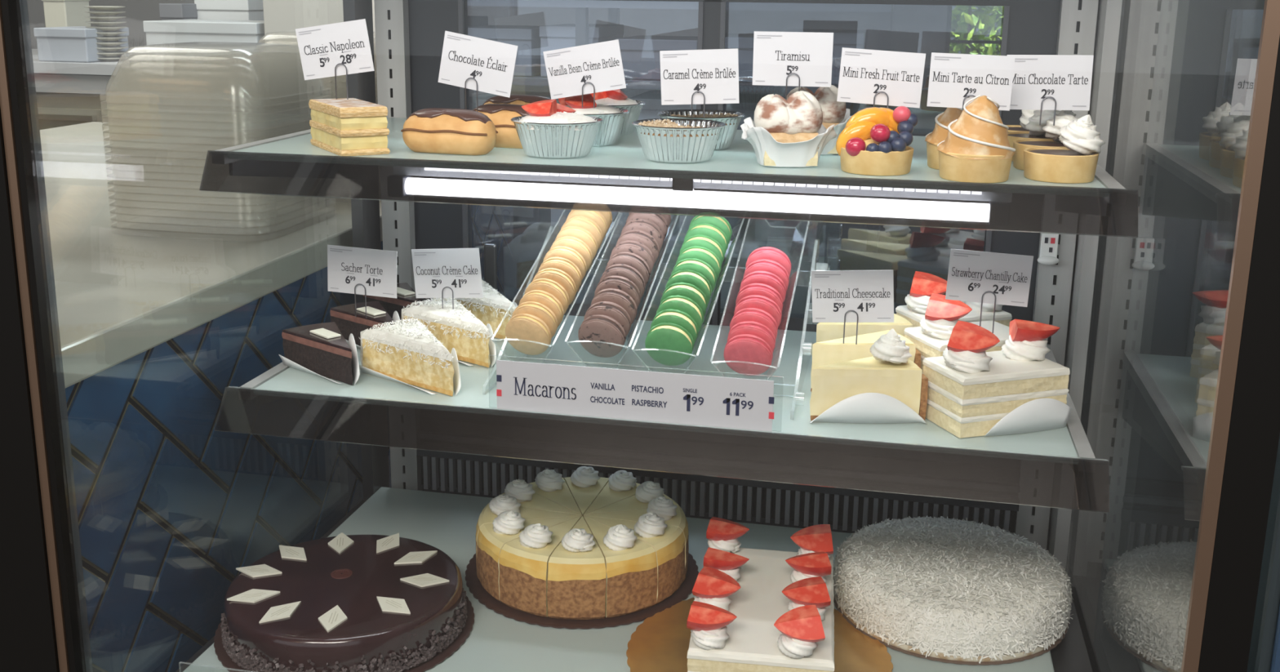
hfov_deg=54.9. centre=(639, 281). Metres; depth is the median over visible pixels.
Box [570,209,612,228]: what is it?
macaron
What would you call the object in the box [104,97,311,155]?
cake dome
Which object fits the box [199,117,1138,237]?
shelf
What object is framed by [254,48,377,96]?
cake dome
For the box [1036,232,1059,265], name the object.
clip
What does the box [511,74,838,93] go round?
shelf
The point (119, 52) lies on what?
saucer
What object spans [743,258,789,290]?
macaron
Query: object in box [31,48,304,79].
countertop
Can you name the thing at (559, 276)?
macaron
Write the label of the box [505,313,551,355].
macaron
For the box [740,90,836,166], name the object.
tiramisu
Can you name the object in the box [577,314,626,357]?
macaron
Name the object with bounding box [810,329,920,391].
cheesecake slice
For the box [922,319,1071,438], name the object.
cake slice
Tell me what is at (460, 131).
eclair
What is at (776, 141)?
paper cup
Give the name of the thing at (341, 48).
price card
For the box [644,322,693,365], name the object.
macaron
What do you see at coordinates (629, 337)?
tray
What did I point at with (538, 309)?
macaron
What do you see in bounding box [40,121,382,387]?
countertop
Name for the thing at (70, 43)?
storage box
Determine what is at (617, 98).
cup
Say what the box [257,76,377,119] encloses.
cake dome
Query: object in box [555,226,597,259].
macaron
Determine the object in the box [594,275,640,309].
macaron
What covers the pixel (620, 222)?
carton
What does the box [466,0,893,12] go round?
shelf
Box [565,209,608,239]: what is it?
macaron
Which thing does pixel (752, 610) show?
cake
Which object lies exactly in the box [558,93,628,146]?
cup
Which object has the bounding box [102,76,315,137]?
cake dome
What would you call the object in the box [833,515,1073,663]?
cake
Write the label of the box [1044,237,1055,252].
print
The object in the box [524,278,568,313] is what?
macaron
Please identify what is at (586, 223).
macaron
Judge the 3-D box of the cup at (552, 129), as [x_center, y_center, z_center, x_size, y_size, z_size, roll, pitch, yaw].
[-0.086,-0.159,1.270,0.095,0.057,0.095,-7,15,-29]
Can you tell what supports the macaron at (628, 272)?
in the tray at (629, 337)
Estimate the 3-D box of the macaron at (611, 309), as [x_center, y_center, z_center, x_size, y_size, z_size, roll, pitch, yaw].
[-0.036,0.045,1.358,0.052,0.051,0.035,5,14,18]
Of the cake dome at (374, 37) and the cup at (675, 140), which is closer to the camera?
the cup at (675, 140)
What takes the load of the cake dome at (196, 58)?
on the cake dome at (191, 65)
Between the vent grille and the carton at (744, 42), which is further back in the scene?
the carton at (744, 42)
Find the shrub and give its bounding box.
[949,4,1004,55]
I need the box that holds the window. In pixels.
[944,4,1001,53]
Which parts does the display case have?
door trim, pull, door trim, door trim, frame, door trim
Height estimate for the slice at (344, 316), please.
0.046 m
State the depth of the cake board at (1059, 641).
1.32 m
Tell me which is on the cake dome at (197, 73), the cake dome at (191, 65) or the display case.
the cake dome at (191, 65)
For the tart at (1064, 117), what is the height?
0.060 m
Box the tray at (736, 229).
[683,217,744,373]
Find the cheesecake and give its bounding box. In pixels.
[475,466,688,619]
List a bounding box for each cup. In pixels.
[511,99,603,158]
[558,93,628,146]
[590,88,645,135]
[631,118,725,163]
[657,109,744,150]
[740,116,836,166]
[786,84,851,154]
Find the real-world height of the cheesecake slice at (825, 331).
0.056 m
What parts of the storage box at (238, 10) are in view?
lid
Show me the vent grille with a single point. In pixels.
(698, 495)
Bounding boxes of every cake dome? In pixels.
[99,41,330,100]
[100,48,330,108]
[101,55,324,115]
[101,62,323,120]
[102,69,319,127]
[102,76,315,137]
[103,84,311,145]
[104,90,306,152]
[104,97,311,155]
[105,105,311,165]
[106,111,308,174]
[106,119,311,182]
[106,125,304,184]
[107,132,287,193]
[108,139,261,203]
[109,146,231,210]
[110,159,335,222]
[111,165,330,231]
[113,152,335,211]
[245,30,377,76]
[247,42,377,89]
[251,35,377,83]
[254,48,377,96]
[254,53,377,102]
[254,60,376,98]
[257,66,376,105]
[257,71,377,111]
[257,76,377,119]
[257,82,377,119]
[261,88,377,126]
[261,101,377,119]
[266,94,377,133]
[266,106,311,119]
[272,119,311,126]
[272,124,310,133]
[276,113,311,119]
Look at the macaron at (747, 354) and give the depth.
1.30 m
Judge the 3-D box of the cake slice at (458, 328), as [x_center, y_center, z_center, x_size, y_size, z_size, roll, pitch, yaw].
[-0.210,0.055,1.468,0.150,0.057,0.085,10,16,35]
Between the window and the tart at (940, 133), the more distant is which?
the window
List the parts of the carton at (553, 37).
lid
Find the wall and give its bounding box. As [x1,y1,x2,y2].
[26,0,1161,405]
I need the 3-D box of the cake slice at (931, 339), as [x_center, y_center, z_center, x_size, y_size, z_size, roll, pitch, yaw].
[0.360,0.065,1.354,0.120,0.103,0.075,-4,14,-19]
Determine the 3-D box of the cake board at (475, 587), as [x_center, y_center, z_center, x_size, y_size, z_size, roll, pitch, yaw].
[-0.071,0.354,1.510,0.285,0.003,0.285,3,13,11]
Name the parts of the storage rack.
post, post, post, post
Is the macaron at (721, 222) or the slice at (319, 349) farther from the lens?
the macaron at (721, 222)
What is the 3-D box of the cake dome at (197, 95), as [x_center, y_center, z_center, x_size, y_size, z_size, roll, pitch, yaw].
[-0.582,-0.224,1.714,0.245,0.072,0.245,3,13,11]
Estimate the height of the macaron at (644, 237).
0.051 m
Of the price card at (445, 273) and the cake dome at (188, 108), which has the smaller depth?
the price card at (445, 273)
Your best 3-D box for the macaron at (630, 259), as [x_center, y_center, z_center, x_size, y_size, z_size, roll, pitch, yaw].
[-0.014,-0.010,1.429,0.052,0.051,0.033,5,14,17]
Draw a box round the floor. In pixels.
[1065,402,1118,642]
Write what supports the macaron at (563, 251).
in the tray at (618, 212)
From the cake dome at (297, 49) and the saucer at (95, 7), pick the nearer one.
the cake dome at (297, 49)
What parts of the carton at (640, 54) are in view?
lid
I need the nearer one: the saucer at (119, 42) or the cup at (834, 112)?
the cup at (834, 112)
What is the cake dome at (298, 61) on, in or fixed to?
on the cake dome at (294, 68)
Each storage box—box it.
[33,26,128,62]
[41,0,90,26]
[158,3,197,20]
[194,0,263,20]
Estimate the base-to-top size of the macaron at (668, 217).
0.051 m
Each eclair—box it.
[400,107,497,155]
[472,103,529,148]
[483,94,551,105]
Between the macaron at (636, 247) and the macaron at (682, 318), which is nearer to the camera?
the macaron at (682, 318)
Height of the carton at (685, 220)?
0.170 m
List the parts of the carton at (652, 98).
lid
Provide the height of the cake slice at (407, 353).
0.058 m
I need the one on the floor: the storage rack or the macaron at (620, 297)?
the storage rack
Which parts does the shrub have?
stem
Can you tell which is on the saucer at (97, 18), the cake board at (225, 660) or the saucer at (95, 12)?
the saucer at (95, 12)
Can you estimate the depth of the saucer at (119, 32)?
3.57 m
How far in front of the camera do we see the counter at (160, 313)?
1.45 m
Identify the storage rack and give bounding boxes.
[466,0,893,315]
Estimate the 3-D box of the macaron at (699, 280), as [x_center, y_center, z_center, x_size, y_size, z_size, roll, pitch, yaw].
[0.055,0.011,1.398,0.052,0.052,0.033,4,14,16]
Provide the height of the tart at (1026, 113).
0.061 m
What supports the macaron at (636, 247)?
in the tray at (629, 337)
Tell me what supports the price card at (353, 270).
on the slice at (344, 316)
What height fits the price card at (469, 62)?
0.086 m
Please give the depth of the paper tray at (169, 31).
3.46 m
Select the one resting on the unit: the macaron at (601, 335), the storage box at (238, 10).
the storage box at (238, 10)
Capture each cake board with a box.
[213,595,474,671]
[465,551,698,629]
[626,597,893,671]
[833,592,1068,665]
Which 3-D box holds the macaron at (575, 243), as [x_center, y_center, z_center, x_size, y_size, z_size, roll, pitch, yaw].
[-0.082,-0.030,1.466,0.052,0.050,0.033,5,14,19]
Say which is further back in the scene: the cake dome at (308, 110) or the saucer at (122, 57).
the saucer at (122, 57)
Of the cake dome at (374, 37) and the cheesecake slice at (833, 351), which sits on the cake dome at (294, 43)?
the cake dome at (374, 37)
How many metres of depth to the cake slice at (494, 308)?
1.53 m
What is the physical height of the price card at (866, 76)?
0.074 m
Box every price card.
[295,18,374,99]
[327,244,396,317]
[411,248,483,309]
[437,31,518,111]
[542,39,626,107]
[659,48,739,116]
[752,31,833,100]
[811,270,893,344]
[836,47,925,107]
[926,52,1015,111]
[945,248,1033,333]
[1007,54,1093,125]
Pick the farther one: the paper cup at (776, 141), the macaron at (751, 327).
the macaron at (751, 327)
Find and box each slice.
[278,321,359,385]
[329,301,400,349]
[359,317,461,395]
[363,282,422,319]
[400,297,496,367]
[431,280,517,341]
[809,328,928,423]
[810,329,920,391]
[816,313,913,342]
[895,271,1012,326]
[904,293,1009,373]
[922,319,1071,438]
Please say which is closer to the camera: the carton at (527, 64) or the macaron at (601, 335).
the macaron at (601, 335)
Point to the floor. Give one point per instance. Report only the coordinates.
(1099, 421)
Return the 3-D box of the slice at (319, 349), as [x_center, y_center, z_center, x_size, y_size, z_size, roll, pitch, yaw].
[-0.362,0.080,1.377,0.076,0.046,0.124,-4,14,-21]
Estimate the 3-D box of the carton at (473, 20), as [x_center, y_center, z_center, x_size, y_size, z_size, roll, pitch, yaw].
[-0.612,-0.729,3.776,0.200,0.164,0.328,3,13,11]
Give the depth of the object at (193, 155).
1.73 m
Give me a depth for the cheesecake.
1.42 m
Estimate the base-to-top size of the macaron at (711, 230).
0.051 m
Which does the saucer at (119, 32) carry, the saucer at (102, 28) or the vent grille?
the saucer at (102, 28)
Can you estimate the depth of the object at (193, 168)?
1.75 m
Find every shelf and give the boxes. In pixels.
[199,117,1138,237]
[213,315,1109,512]
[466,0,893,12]
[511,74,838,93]
[551,218,879,257]
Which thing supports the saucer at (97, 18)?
on the saucer at (97, 23)
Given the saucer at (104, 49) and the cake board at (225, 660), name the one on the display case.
the cake board at (225, 660)
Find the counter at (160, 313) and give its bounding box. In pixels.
[40,121,551,671]
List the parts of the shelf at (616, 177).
glass panel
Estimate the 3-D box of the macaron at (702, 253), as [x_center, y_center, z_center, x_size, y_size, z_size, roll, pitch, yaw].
[0.068,-0.017,1.434,0.052,0.052,0.034,4,14,13]
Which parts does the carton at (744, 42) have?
lid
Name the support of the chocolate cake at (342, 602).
on the cake board at (225, 660)
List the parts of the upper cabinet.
lid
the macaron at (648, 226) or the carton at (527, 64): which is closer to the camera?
the macaron at (648, 226)
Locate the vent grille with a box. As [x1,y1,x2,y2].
[416,448,1018,533]
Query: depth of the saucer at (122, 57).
3.58 m
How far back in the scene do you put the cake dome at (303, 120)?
2.00 m
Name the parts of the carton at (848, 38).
lid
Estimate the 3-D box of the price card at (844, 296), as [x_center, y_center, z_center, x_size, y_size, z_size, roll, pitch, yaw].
[0.218,0.025,1.267,0.086,0.080,0.006,3,13,11]
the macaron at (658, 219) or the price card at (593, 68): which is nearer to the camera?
the price card at (593, 68)
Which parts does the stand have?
panel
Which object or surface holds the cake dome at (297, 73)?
on the cake dome at (329, 79)
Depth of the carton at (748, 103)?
3.47 m
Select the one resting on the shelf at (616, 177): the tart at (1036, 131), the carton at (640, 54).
the tart at (1036, 131)
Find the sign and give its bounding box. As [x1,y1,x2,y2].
[496,360,783,431]
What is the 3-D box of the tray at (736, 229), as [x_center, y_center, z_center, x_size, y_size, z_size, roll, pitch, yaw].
[0.062,0.007,1.422,0.073,0.146,0.271,4,14,15]
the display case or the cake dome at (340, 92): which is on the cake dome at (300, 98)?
the cake dome at (340, 92)
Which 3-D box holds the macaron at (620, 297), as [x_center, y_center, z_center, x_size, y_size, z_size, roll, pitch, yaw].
[-0.029,0.031,1.375,0.052,0.051,0.034,5,14,17]
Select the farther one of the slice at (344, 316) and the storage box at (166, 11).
the storage box at (166, 11)
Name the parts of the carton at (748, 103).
lid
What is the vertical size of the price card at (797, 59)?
0.070 m
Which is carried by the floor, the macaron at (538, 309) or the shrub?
the shrub
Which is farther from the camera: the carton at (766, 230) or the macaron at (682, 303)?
the carton at (766, 230)
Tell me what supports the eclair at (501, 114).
on the shelf at (616, 177)
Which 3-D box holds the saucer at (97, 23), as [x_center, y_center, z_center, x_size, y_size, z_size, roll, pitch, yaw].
[-1.555,-0.751,3.588,0.112,0.011,0.112,3,13,11]
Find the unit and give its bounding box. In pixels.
[31,48,312,129]
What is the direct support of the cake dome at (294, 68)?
on the cake dome at (297, 73)
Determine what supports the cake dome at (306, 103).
on the cake dome at (308, 110)
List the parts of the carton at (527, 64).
lid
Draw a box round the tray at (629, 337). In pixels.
[613,214,679,368]
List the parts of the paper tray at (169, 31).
lid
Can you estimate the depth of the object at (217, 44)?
1.67 m
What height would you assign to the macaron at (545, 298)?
0.050 m
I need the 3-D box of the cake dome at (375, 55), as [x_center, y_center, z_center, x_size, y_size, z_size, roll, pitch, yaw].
[-0.493,-0.332,2.011,0.245,0.072,0.245,3,13,11]
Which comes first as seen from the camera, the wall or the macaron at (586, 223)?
the macaron at (586, 223)
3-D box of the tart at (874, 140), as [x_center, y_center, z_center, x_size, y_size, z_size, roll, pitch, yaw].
[0.227,-0.137,1.182,0.076,0.063,0.070,3,13,11]
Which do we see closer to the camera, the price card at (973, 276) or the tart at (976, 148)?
the tart at (976, 148)
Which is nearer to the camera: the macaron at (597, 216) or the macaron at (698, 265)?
the macaron at (698, 265)
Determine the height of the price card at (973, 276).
0.091 m
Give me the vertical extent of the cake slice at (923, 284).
0.104 m
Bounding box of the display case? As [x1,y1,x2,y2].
[0,0,1279,671]
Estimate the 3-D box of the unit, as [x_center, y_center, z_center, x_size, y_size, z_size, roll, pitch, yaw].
[-1.806,-0.107,3.988,2.050,1.228,0.685,3,13,11]
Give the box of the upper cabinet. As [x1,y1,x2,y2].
[262,0,377,101]
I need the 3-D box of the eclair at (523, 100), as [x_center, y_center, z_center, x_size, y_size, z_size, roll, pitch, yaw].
[-0.137,-0.192,1.428,0.105,0.048,0.055,4,14,15]
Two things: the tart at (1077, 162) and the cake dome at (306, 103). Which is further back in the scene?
the cake dome at (306, 103)
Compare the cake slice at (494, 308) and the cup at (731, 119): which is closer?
the cup at (731, 119)
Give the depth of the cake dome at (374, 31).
1.94 m
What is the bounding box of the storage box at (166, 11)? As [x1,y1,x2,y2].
[158,3,197,20]
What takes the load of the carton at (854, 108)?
on the storage rack
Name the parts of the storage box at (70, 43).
lid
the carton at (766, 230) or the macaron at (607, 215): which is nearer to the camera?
the macaron at (607, 215)
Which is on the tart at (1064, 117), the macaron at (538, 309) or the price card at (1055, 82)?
the price card at (1055, 82)
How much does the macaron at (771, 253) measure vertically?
0.050 m
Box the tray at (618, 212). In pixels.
[542,212,620,362]
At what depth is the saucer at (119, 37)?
3.57 m
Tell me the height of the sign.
0.056 m
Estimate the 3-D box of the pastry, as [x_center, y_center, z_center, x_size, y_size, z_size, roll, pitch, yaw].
[-0.308,-0.164,1.297,0.052,0.049,0.117,-7,15,-29]
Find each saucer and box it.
[83,5,124,10]
[84,10,125,15]
[84,16,126,20]
[84,21,126,25]
[85,26,126,31]
[95,35,127,40]
[96,31,127,35]
[96,40,128,45]
[96,46,128,51]
[97,51,128,56]
[97,56,128,61]
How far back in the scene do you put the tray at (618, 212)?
1.43 m
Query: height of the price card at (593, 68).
0.073 m
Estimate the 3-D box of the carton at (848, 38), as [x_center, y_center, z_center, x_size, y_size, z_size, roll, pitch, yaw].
[0.532,-0.649,3.545,0.228,0.142,0.328,3,13,11]
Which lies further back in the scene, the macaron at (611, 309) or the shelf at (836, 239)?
the shelf at (836, 239)
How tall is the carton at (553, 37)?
0.146 m
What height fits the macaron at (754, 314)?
0.050 m
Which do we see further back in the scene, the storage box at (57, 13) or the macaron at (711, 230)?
the storage box at (57, 13)
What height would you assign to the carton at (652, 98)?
0.167 m
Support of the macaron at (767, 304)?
in the tray
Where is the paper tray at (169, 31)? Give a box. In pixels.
[142,19,268,64]
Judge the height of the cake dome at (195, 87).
0.072 m
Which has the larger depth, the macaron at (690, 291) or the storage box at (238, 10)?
the storage box at (238, 10)
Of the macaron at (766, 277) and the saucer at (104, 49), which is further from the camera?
the saucer at (104, 49)
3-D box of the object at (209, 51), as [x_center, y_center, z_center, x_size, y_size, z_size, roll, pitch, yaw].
[-0.581,-0.281,1.701,0.245,0.072,0.245,3,13,11]
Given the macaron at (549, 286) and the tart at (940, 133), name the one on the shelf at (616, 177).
the tart at (940, 133)
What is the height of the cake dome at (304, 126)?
0.072 m
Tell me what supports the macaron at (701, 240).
in the tray at (736, 229)
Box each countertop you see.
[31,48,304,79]
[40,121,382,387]
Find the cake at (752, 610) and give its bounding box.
[686,516,834,671]
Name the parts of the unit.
handle, door, rail, door, handle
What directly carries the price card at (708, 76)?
on the cup at (675, 140)
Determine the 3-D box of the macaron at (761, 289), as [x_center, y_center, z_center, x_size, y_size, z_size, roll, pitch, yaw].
[0.133,0.025,1.374,0.053,0.050,0.035,5,14,16]
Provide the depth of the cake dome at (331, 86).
2.00 m
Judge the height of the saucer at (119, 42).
0.011 m
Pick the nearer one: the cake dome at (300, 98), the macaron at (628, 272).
the macaron at (628, 272)
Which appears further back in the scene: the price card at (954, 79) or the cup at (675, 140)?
the cup at (675, 140)
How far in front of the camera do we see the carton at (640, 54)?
3.49 m
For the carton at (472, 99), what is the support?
on the storage rack
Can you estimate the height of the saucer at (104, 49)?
0.011 m
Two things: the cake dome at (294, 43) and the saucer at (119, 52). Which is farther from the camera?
the saucer at (119, 52)
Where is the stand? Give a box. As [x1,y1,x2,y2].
[551,225,830,418]
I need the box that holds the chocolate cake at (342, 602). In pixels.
[220,532,467,671]
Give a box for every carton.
[467,15,488,26]
[467,25,540,76]
[469,96,485,110]
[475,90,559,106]
[539,23,623,76]
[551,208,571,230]
[606,211,679,235]
[614,35,697,79]
[629,89,702,119]
[679,214,753,239]
[702,33,754,82]
[723,93,785,129]
[755,218,824,244]
[781,28,867,84]
[845,102,873,115]
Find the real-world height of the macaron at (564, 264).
0.050 m
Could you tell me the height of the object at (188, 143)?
0.072 m
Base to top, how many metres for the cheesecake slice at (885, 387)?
0.092 m
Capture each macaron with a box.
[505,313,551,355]
[511,301,557,337]
[518,289,564,326]
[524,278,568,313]
[532,267,576,304]
[537,256,582,292]
[542,245,586,279]
[550,235,592,271]
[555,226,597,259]
[560,215,602,248]
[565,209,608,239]
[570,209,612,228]
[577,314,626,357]
[583,301,631,336]
[591,288,637,324]
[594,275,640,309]
[600,263,644,297]
[605,251,649,286]
[609,240,654,273]
[615,229,659,262]
[620,217,663,251]
[625,213,667,239]
[628,212,671,227]
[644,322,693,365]
[650,309,698,344]
[656,294,703,331]
[660,282,707,315]
[665,269,711,303]
[671,257,716,292]
[675,245,720,279]
[680,234,724,266]
[684,222,728,255]
[688,215,732,244]
[723,333,773,375]
[727,320,775,352]
[729,307,777,338]
[733,294,782,327]
[735,283,782,311]
[739,271,786,302]
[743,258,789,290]
[745,246,791,276]
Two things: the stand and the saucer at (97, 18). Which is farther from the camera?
the saucer at (97, 18)
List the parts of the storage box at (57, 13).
lid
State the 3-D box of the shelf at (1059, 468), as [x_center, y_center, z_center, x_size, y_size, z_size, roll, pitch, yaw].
[0.033,0.142,1.420,0.900,0.088,0.427,3,13,11]
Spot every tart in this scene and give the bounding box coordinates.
[835,106,918,175]
[924,106,962,169]
[937,94,1015,182]
[1005,109,1037,132]
[1008,109,1060,160]
[1013,110,1078,170]
[1023,114,1105,183]
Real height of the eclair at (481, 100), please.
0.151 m
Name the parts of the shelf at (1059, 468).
glass panel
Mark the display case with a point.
(437, 500)
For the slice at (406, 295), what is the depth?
1.57 m

